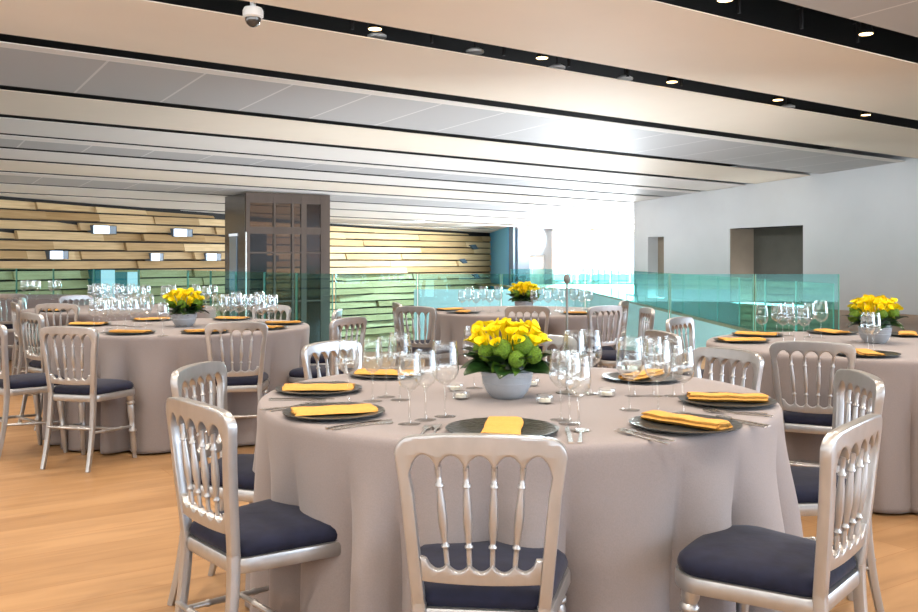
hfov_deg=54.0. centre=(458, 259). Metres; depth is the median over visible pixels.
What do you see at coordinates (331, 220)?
ceiling panel
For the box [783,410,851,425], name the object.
seat cushion
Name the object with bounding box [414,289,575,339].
trim
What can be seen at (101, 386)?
seat cushion
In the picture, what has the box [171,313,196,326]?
bowl
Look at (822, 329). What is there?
napkin
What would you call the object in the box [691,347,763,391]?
banquet chair
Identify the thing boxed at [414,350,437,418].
wine glass
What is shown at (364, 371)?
napkin
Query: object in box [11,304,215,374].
tablecloth
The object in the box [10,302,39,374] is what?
banquet chair
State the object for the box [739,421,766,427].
knife
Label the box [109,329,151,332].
napkin
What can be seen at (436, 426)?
fork
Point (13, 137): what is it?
ceiling
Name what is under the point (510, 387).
bowl
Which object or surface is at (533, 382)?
tealight holder
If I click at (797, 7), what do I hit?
track lights
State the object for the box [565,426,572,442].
knife
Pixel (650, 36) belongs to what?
ceiling panel
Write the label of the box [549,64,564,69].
grille
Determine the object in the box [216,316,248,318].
napkin
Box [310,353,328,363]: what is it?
seat cushion
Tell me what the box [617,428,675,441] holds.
fork
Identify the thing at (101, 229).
window
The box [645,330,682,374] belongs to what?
banquet chair
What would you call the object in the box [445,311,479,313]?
charger plate
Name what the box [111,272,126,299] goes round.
window
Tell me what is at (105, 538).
floor
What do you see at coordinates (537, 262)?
door
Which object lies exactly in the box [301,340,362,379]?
banquet chair
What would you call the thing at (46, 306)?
banquet chair
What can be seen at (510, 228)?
trim
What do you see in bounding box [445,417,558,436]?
charger plate
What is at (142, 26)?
ceiling panel
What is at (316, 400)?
spoon
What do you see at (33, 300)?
tablecloth
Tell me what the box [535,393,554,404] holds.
tealight holder
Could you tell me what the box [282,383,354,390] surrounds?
napkin
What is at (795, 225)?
trim
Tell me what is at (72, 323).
napkin
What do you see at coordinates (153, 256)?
window
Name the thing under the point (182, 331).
charger plate
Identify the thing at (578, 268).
glass balustrade
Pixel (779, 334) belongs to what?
charger plate
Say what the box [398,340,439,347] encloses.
seat cushion
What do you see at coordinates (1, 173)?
ceiling
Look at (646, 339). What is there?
wine glass
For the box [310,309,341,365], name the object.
banquet chair
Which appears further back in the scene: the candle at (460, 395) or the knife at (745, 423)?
the candle at (460, 395)
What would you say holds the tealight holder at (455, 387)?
on the tablecloth at (630, 504)
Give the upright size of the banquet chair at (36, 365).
0.860 m
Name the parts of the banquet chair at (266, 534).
leg, rail, frame, leg, seat frame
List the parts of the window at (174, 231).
frame, pane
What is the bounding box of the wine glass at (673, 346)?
[671,346,694,382]
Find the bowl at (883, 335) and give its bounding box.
[858,326,891,343]
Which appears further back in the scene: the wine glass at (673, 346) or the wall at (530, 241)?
the wall at (530, 241)
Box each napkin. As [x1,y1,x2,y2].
[69,322,107,324]
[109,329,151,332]
[134,317,169,319]
[184,329,225,331]
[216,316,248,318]
[265,321,300,323]
[267,325,283,327]
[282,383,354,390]
[291,403,377,415]
[354,368,419,375]
[437,307,462,309]
[481,416,523,433]
[564,311,586,313]
[618,369,663,380]
[641,410,732,430]
[686,392,768,402]
[718,337,765,340]
[735,331,778,334]
[814,328,849,332]
[855,348,885,355]
[898,331,917,335]
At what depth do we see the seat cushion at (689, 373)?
6.02 m
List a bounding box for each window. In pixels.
[45,251,68,258]
[87,225,116,234]
[88,270,100,299]
[101,270,114,297]
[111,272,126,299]
[127,272,137,290]
[145,253,163,260]
[168,228,192,236]
[200,253,220,260]
[457,245,479,277]
[552,226,633,283]
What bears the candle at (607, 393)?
on the tealight holder at (606, 393)
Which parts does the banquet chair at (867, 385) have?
seat frame, leg, rail, frame, leg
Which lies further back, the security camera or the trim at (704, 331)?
the trim at (704, 331)
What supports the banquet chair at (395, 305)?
on the floor
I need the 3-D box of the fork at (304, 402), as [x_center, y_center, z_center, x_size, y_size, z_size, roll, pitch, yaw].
[-0.568,0.488,3.011,0.200,0.009,0.025,0,0,-35]
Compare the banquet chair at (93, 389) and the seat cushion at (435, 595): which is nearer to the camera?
the seat cushion at (435, 595)
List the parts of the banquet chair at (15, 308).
leg, frame, leg, seat frame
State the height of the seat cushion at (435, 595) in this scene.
0.060 m
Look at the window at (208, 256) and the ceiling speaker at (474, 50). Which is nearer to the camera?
the ceiling speaker at (474, 50)
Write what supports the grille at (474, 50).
attached to the ceiling speaker at (474, 50)
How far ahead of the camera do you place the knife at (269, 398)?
3.18 m
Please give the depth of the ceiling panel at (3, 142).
21.66 m
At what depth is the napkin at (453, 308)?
8.76 m
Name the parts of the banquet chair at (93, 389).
leg, frame, rail, leg, leg, seat frame, leg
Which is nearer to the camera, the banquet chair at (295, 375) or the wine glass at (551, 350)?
the wine glass at (551, 350)
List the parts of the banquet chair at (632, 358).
seat frame, rail, frame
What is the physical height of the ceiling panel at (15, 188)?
1.166 m
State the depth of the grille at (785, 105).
15.01 m
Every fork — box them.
[260,402,316,409]
[421,425,432,433]
[432,424,441,432]
[614,429,669,443]
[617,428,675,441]
[703,409,767,413]
[707,410,772,416]
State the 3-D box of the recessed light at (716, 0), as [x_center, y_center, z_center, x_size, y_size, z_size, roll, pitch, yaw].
[2.711,-2.949,9.174,0.170,0.604,0.170,0,0,0]
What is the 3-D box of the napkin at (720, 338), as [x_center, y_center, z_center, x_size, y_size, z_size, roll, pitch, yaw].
[1.700,0.476,5.413,0.268,0.017,0.112,0,0,-8]
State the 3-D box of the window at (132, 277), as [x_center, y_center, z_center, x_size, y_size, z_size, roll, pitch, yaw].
[-11.871,0.778,32.620,0.260,0.687,0.499,0,0,37]
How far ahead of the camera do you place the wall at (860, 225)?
23.34 m
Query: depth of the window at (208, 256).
35.25 m
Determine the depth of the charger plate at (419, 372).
3.76 m
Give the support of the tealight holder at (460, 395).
on the tablecloth at (630, 504)
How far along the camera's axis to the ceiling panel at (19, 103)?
17.16 m
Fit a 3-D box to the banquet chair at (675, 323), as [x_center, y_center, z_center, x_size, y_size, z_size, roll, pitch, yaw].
[1.669,0.823,6.074,0.467,0.860,0.422,0,0,40]
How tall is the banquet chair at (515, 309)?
0.860 m
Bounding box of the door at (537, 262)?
[530,255,544,283]
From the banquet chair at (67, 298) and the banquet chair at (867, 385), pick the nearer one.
the banquet chair at (867, 385)
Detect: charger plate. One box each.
[34,309,70,311]
[66,322,110,325]
[104,330,155,334]
[130,318,171,320]
[180,330,227,333]
[212,317,252,319]
[256,325,286,329]
[263,321,303,324]
[275,382,361,394]
[282,402,384,420]
[349,368,424,378]
[435,308,465,310]
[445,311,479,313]
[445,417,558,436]
[561,312,594,314]
[602,371,682,382]
[629,413,742,433]
[678,392,776,407]
[714,337,769,342]
[731,332,783,336]
[806,330,857,334]
[838,350,900,356]
[891,332,917,336]
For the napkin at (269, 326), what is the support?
on the charger plate at (271, 325)
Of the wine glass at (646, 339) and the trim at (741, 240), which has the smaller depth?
the wine glass at (646, 339)
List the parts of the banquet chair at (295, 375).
seat frame, rail, frame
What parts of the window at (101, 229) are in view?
pane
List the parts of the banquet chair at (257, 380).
leg, frame, seat frame, rail, leg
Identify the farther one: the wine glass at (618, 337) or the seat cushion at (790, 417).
the seat cushion at (790, 417)
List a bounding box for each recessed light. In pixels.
[368,23,381,30]
[535,53,548,59]
[666,76,677,82]
[716,0,732,1]
[772,95,783,100]
[858,22,873,35]
[861,111,870,115]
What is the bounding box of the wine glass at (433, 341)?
[431,341,458,413]
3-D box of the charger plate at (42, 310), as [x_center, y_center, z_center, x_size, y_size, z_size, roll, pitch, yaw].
[-3.888,0.485,8.616,0.324,0.016,0.324,0,0,37]
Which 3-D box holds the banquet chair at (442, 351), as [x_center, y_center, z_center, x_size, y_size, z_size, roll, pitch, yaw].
[-0.282,0.823,7.863,0.422,0.860,0.467,0,0,27]
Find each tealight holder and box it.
[447,382,463,391]
[452,389,469,399]
[530,377,539,386]
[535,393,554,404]
[548,362,569,370]
[598,387,615,396]
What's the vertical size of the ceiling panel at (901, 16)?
1.162 m
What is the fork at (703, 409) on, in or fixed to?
on the tablecloth at (630, 504)
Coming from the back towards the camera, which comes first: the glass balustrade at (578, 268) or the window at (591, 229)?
the window at (591, 229)
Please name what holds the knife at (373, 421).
on the tablecloth at (630, 504)
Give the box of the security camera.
[242,2,262,26]
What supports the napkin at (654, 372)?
on the charger plate at (613, 375)
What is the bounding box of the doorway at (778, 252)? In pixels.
[754,227,802,304]
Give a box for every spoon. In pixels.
[268,399,325,401]
[331,421,392,429]
[575,428,586,442]
[715,415,770,425]
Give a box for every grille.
[466,47,483,54]
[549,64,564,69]
[617,75,632,80]
[782,104,794,107]
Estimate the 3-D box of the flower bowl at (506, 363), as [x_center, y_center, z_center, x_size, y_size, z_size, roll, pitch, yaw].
[0.172,0.349,3.224,0.367,0.288,0.356,0,0,-37]
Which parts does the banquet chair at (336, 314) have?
frame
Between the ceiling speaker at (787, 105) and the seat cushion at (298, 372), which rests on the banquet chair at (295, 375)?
the seat cushion at (298, 372)
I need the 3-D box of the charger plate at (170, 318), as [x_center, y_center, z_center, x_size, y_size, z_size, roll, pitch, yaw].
[-2.498,0.485,7.314,0.324,0.016,0.324,0,0,-37]
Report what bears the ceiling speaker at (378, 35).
hanging from the ceiling at (774, 14)
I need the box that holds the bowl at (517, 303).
[514,301,533,305]
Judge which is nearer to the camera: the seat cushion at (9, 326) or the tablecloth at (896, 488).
the tablecloth at (896, 488)
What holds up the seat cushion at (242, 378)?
on the banquet chair at (257, 380)
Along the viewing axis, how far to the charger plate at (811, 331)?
5.95 m
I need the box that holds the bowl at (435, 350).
[414,350,437,386]
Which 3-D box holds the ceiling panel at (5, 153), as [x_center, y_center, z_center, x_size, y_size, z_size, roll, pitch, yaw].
[-9.375,-2.305,19.904,74.000,1.146,1.593,0,0,-33]
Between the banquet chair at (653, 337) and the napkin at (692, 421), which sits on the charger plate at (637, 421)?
the napkin at (692, 421)
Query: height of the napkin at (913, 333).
0.017 m
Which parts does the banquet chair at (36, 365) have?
leg, frame, rail, seat frame, leg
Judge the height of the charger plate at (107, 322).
0.016 m
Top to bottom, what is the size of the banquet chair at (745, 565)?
0.860 m
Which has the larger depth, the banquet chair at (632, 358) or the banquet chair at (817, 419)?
the banquet chair at (632, 358)
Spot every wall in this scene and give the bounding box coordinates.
[0,199,490,351]
[490,224,508,288]
[513,224,551,283]
[634,147,917,314]
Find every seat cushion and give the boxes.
[0,373,64,388]
[2,324,12,328]
[29,360,40,367]
[54,378,133,394]
[190,499,337,556]
[192,454,254,489]
[215,372,268,385]
[289,365,353,377]
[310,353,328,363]
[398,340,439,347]
[405,345,454,354]
[420,541,567,609]
[577,345,613,353]
[595,350,645,360]
[677,525,855,596]
[683,369,703,376]
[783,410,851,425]
[790,466,846,502]
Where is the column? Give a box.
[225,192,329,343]
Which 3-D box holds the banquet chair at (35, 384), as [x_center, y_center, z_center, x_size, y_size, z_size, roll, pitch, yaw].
[-2.826,0.823,5.831,0.422,0.860,0.467,0,0,41]
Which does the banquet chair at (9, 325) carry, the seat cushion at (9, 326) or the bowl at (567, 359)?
the seat cushion at (9, 326)
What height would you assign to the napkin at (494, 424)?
0.017 m
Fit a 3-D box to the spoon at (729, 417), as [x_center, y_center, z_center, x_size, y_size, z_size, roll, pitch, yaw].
[0.865,0.490,2.750,0.036,0.003,0.205,0,0,-32]
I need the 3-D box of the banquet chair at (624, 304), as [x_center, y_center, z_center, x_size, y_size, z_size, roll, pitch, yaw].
[1.436,0.823,8.874,0.467,0.860,0.422,0,0,22]
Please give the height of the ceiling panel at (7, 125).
1.149 m
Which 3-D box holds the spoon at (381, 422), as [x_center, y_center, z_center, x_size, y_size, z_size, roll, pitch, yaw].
[-0.284,0.490,2.670,0.205,0.003,0.036,0,0,-35]
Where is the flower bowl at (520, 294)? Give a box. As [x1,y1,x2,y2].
[508,281,540,305]
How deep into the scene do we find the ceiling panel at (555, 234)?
48.25 m
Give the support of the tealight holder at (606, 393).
on the tablecloth at (630, 504)
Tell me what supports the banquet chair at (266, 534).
on the floor
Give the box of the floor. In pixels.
[0,280,917,611]
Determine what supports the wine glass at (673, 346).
on the tablecloth at (630, 504)
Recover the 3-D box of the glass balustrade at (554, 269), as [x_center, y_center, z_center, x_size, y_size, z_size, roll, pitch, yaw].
[3.750,0.950,40.050,2.884,1.100,0.016,0,0,0]
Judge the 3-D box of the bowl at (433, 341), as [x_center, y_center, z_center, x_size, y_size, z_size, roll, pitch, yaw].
[-0.044,0.324,2.835,0.088,0.138,0.088,0,0,0]
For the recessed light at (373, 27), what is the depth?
10.17 m
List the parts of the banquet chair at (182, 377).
leg, frame, rail, leg, seat frame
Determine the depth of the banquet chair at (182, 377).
3.33 m
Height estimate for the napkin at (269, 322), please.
0.017 m
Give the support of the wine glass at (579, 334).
on the tablecloth at (630, 504)
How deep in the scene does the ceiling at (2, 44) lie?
13.38 m
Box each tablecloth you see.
[0,294,89,360]
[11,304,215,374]
[42,318,310,453]
[245,365,802,611]
[425,306,621,368]
[702,332,917,513]
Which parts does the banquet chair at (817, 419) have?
rail, seat frame, frame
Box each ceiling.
[0,0,917,232]
[0,41,903,162]
[0,134,700,192]
[0,172,633,212]
[181,210,633,231]
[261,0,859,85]
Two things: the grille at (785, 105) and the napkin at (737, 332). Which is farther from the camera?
the grille at (785, 105)
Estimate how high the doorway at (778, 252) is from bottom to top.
2.170 m
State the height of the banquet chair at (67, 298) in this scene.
0.860 m
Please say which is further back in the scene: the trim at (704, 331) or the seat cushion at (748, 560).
the trim at (704, 331)
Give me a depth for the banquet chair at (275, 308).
7.94 m
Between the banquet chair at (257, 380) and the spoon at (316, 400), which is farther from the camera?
the banquet chair at (257, 380)
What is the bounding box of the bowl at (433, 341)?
[431,341,458,381]
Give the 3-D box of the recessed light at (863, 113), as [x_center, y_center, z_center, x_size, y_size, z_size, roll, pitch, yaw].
[6.963,-2.779,15.398,0.170,0.604,0.170,0,0,0]
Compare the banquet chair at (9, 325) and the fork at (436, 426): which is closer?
the fork at (436, 426)
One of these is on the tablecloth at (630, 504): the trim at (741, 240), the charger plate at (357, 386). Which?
the charger plate at (357, 386)
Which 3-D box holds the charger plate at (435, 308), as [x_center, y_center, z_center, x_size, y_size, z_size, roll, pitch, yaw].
[-0.088,0.485,8.809,0.324,0.016,0.324,0,0,4]
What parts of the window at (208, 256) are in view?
pane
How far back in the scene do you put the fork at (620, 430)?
2.50 m
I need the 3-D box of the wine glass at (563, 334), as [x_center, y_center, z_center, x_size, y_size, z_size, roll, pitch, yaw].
[0.417,0.374,3.263,0.088,0.238,0.088,0,0,0]
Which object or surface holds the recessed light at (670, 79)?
in the ceiling at (774, 14)
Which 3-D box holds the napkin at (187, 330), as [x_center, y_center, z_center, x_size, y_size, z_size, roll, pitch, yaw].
[-1.718,0.476,6.088,0.268,0.017,0.112,0,0,-28]
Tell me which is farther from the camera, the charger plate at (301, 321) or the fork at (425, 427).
the charger plate at (301, 321)
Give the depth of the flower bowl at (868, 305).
5.28 m
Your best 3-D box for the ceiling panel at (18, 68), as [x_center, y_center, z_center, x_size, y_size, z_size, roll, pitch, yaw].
[-4.665,-2.502,12.667,74.000,1.162,2.272,0,0,-33]
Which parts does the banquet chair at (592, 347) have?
seat frame, leg, rail, frame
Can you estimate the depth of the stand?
3.33 m
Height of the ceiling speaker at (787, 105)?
0.500 m
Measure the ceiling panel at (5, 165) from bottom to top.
1.157 m
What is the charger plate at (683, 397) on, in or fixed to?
on the tablecloth at (630, 504)
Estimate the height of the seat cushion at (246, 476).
0.060 m
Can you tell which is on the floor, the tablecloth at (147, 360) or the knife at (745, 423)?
the tablecloth at (147, 360)
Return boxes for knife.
[269,398,334,398]
[325,419,391,428]
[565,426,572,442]
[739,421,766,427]
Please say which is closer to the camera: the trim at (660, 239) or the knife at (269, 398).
the knife at (269, 398)
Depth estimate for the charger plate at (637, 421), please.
2.61 m
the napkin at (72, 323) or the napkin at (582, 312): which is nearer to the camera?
the napkin at (72, 323)
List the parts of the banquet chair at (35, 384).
leg, frame, seat frame, leg, leg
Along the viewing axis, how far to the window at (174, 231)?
34.13 m
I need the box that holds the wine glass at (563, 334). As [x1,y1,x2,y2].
[562,334,585,366]
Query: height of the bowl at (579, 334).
0.138 m
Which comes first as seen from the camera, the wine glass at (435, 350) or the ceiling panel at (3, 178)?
the wine glass at (435, 350)
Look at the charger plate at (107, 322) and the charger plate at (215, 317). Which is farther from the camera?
the charger plate at (215, 317)
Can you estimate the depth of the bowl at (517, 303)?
8.62 m
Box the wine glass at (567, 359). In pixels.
[566,359,590,429]
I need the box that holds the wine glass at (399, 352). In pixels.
[397,352,421,403]
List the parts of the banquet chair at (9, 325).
rail, frame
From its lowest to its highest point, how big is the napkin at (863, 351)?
0.017 m
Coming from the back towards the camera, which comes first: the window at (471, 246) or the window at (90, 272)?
the window at (471, 246)
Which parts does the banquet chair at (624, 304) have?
frame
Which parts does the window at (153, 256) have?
pane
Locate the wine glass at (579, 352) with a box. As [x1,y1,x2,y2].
[557,352,581,391]
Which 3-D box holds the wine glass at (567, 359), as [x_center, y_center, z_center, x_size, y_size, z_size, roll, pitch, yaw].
[0.344,0.385,2.595,0.074,0.217,0.074,0,0,0]
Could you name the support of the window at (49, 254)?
in the wall at (395, 266)
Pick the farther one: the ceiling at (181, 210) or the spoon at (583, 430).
the ceiling at (181, 210)
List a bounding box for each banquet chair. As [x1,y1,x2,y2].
[0,294,27,347]
[0,324,67,457]
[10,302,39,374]
[18,312,44,430]
[19,298,26,311]
[35,303,78,331]
[39,326,136,471]
[58,295,93,304]
[166,397,340,611]
[167,361,254,605]
[204,321,269,457]
[252,304,290,319]
[288,317,366,383]
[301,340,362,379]
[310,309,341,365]
[392,302,439,367]
[394,433,569,611]
[396,306,455,367]
[504,306,549,359]
[541,335,577,365]
[569,305,622,368]
[594,307,654,370]
[618,300,628,369]
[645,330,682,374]
[665,317,703,376]
[675,413,881,611]
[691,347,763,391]
[769,341,855,478]
[790,369,884,611]
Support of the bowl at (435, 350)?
on the wine glass at (435, 350)
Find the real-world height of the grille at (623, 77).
0.060 m
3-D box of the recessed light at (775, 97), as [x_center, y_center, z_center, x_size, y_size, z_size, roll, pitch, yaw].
[5.014,-2.813,14.146,0.170,0.604,0.170,0,0,0]
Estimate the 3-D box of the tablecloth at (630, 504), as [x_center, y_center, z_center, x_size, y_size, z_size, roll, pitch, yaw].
[0.207,0.866,3.300,1.934,0.745,1.969,0,0,7]
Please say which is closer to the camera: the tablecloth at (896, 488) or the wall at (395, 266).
the tablecloth at (896, 488)
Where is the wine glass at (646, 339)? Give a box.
[644,339,671,381]
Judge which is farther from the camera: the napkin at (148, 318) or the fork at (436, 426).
the napkin at (148, 318)
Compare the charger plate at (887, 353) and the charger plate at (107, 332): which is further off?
the charger plate at (107, 332)
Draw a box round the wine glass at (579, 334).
[578,334,601,392]
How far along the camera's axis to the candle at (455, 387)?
3.37 m
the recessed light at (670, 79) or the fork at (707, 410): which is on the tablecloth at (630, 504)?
the fork at (707, 410)
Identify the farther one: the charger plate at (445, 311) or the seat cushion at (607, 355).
the charger plate at (445, 311)
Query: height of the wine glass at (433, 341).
0.238 m
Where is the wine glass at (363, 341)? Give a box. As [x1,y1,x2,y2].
[362,341,382,392]
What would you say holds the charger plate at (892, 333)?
on the tablecloth at (896, 488)
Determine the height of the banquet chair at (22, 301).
0.860 m
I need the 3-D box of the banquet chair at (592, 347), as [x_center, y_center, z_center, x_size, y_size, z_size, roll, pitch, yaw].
[1.163,0.823,7.957,0.422,0.860,0.467,0,0,-33]
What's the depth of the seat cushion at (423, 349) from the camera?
7.74 m
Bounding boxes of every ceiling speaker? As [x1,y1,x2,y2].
[367,31,386,39]
[466,42,483,54]
[549,56,564,69]
[617,68,632,80]
[782,97,794,107]
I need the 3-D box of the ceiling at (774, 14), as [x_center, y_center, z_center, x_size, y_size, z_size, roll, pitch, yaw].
[-9.371,-2.969,19.898,74.000,2.573,60.338,0,0,-33]
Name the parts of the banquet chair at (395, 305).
leg, frame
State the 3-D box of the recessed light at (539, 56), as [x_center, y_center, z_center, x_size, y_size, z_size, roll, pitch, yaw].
[1.063,-2.885,11.523,0.170,0.604,0.170,0,0,0]
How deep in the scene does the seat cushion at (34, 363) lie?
6.78 m
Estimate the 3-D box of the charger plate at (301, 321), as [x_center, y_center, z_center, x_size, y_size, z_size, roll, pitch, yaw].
[-1.350,0.485,6.900,0.324,0.016,0.324,0,0,-13]
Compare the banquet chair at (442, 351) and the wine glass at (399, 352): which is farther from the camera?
the banquet chair at (442, 351)
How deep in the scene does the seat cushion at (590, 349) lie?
7.80 m
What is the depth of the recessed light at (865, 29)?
10.37 m
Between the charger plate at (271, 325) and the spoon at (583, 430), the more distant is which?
the charger plate at (271, 325)
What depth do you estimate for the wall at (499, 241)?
46.70 m
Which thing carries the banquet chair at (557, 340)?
on the floor
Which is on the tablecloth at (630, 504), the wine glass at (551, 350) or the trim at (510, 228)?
the wine glass at (551, 350)
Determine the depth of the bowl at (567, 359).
2.59 m
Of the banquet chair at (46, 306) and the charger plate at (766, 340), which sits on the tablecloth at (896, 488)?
the charger plate at (766, 340)
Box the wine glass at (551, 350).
[549,350,572,387]
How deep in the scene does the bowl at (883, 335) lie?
5.28 m
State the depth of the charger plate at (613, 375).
3.68 m
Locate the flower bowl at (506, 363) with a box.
[459,317,560,399]
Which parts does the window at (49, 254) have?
pane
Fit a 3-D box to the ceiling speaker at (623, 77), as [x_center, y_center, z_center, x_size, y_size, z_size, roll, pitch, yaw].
[2.403,-2.856,13.027,0.230,0.500,0.230,0,0,0]
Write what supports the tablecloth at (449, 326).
on the floor
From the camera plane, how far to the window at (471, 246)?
48.27 m
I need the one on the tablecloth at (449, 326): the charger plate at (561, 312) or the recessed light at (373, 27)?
the charger plate at (561, 312)
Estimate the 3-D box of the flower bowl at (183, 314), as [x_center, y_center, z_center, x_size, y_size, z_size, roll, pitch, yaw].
[-2.036,0.349,6.673,0.367,0.288,0.356,0,0,17]
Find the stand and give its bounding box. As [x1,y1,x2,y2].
[556,274,577,394]
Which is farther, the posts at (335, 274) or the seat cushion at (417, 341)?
the posts at (335, 274)
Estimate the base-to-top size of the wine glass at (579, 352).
0.217 m
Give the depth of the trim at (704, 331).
23.94 m
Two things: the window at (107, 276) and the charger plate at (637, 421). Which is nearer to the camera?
the charger plate at (637, 421)
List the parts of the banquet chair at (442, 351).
leg, rail, frame, leg, seat frame, leg, leg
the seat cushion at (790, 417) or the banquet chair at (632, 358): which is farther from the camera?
the banquet chair at (632, 358)
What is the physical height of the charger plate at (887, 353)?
0.016 m
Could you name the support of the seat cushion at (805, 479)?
on the banquet chair at (867, 385)
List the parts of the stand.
rod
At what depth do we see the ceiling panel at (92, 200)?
36.07 m
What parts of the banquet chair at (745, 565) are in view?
leg, leg, seat frame, leg, frame, rail, leg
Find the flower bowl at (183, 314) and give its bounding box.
[157,288,208,326]
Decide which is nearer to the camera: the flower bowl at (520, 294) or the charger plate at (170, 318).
the charger plate at (170, 318)
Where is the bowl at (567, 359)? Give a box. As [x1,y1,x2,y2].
[566,359,590,395]
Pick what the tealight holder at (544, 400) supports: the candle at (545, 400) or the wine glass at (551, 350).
the candle at (545, 400)
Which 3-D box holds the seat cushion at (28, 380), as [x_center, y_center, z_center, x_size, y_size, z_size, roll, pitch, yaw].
[-2.803,0.779,5.857,0.410,0.060,0.388,0,0,41]
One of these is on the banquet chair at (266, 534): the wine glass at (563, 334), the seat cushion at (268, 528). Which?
the seat cushion at (268, 528)
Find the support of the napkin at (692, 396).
on the charger plate at (683, 397)
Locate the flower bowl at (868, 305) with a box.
[842,294,908,343]
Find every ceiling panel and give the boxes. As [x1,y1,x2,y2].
[0,0,917,157]
[0,47,895,173]
[0,89,809,183]
[0,117,743,190]
[0,138,690,196]
[0,148,663,201]
[0,160,633,209]
[0,175,633,217]
[0,183,633,223]
[0,193,633,228]
[243,0,917,119]
[330,219,633,234]
[330,223,633,239]
[780,0,917,36]
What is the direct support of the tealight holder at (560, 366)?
on the tablecloth at (630, 504)
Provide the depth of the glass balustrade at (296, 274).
14.88 m
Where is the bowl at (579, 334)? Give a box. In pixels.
[578,334,601,364]
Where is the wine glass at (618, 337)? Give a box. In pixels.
[616,337,642,379]
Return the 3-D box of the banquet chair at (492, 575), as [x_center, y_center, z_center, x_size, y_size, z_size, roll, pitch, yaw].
[0.068,0.823,2.239,0.422,0.860,0.467,0,0,6]
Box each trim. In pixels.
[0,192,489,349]
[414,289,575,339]
[509,224,517,284]
[576,290,738,352]
[658,237,663,296]
[730,229,753,302]
[733,225,802,228]
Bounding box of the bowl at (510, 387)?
[481,372,532,399]
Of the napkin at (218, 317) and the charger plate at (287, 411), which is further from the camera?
the napkin at (218, 317)
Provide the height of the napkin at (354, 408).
0.017 m
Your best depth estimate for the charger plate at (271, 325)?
6.37 m
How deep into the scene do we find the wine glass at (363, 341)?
3.15 m
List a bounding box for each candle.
[450,385,460,389]
[456,393,465,397]
[539,398,550,402]
[602,391,611,395]
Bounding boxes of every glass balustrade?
[16,268,332,320]
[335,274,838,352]
[554,269,575,287]
[578,268,833,331]

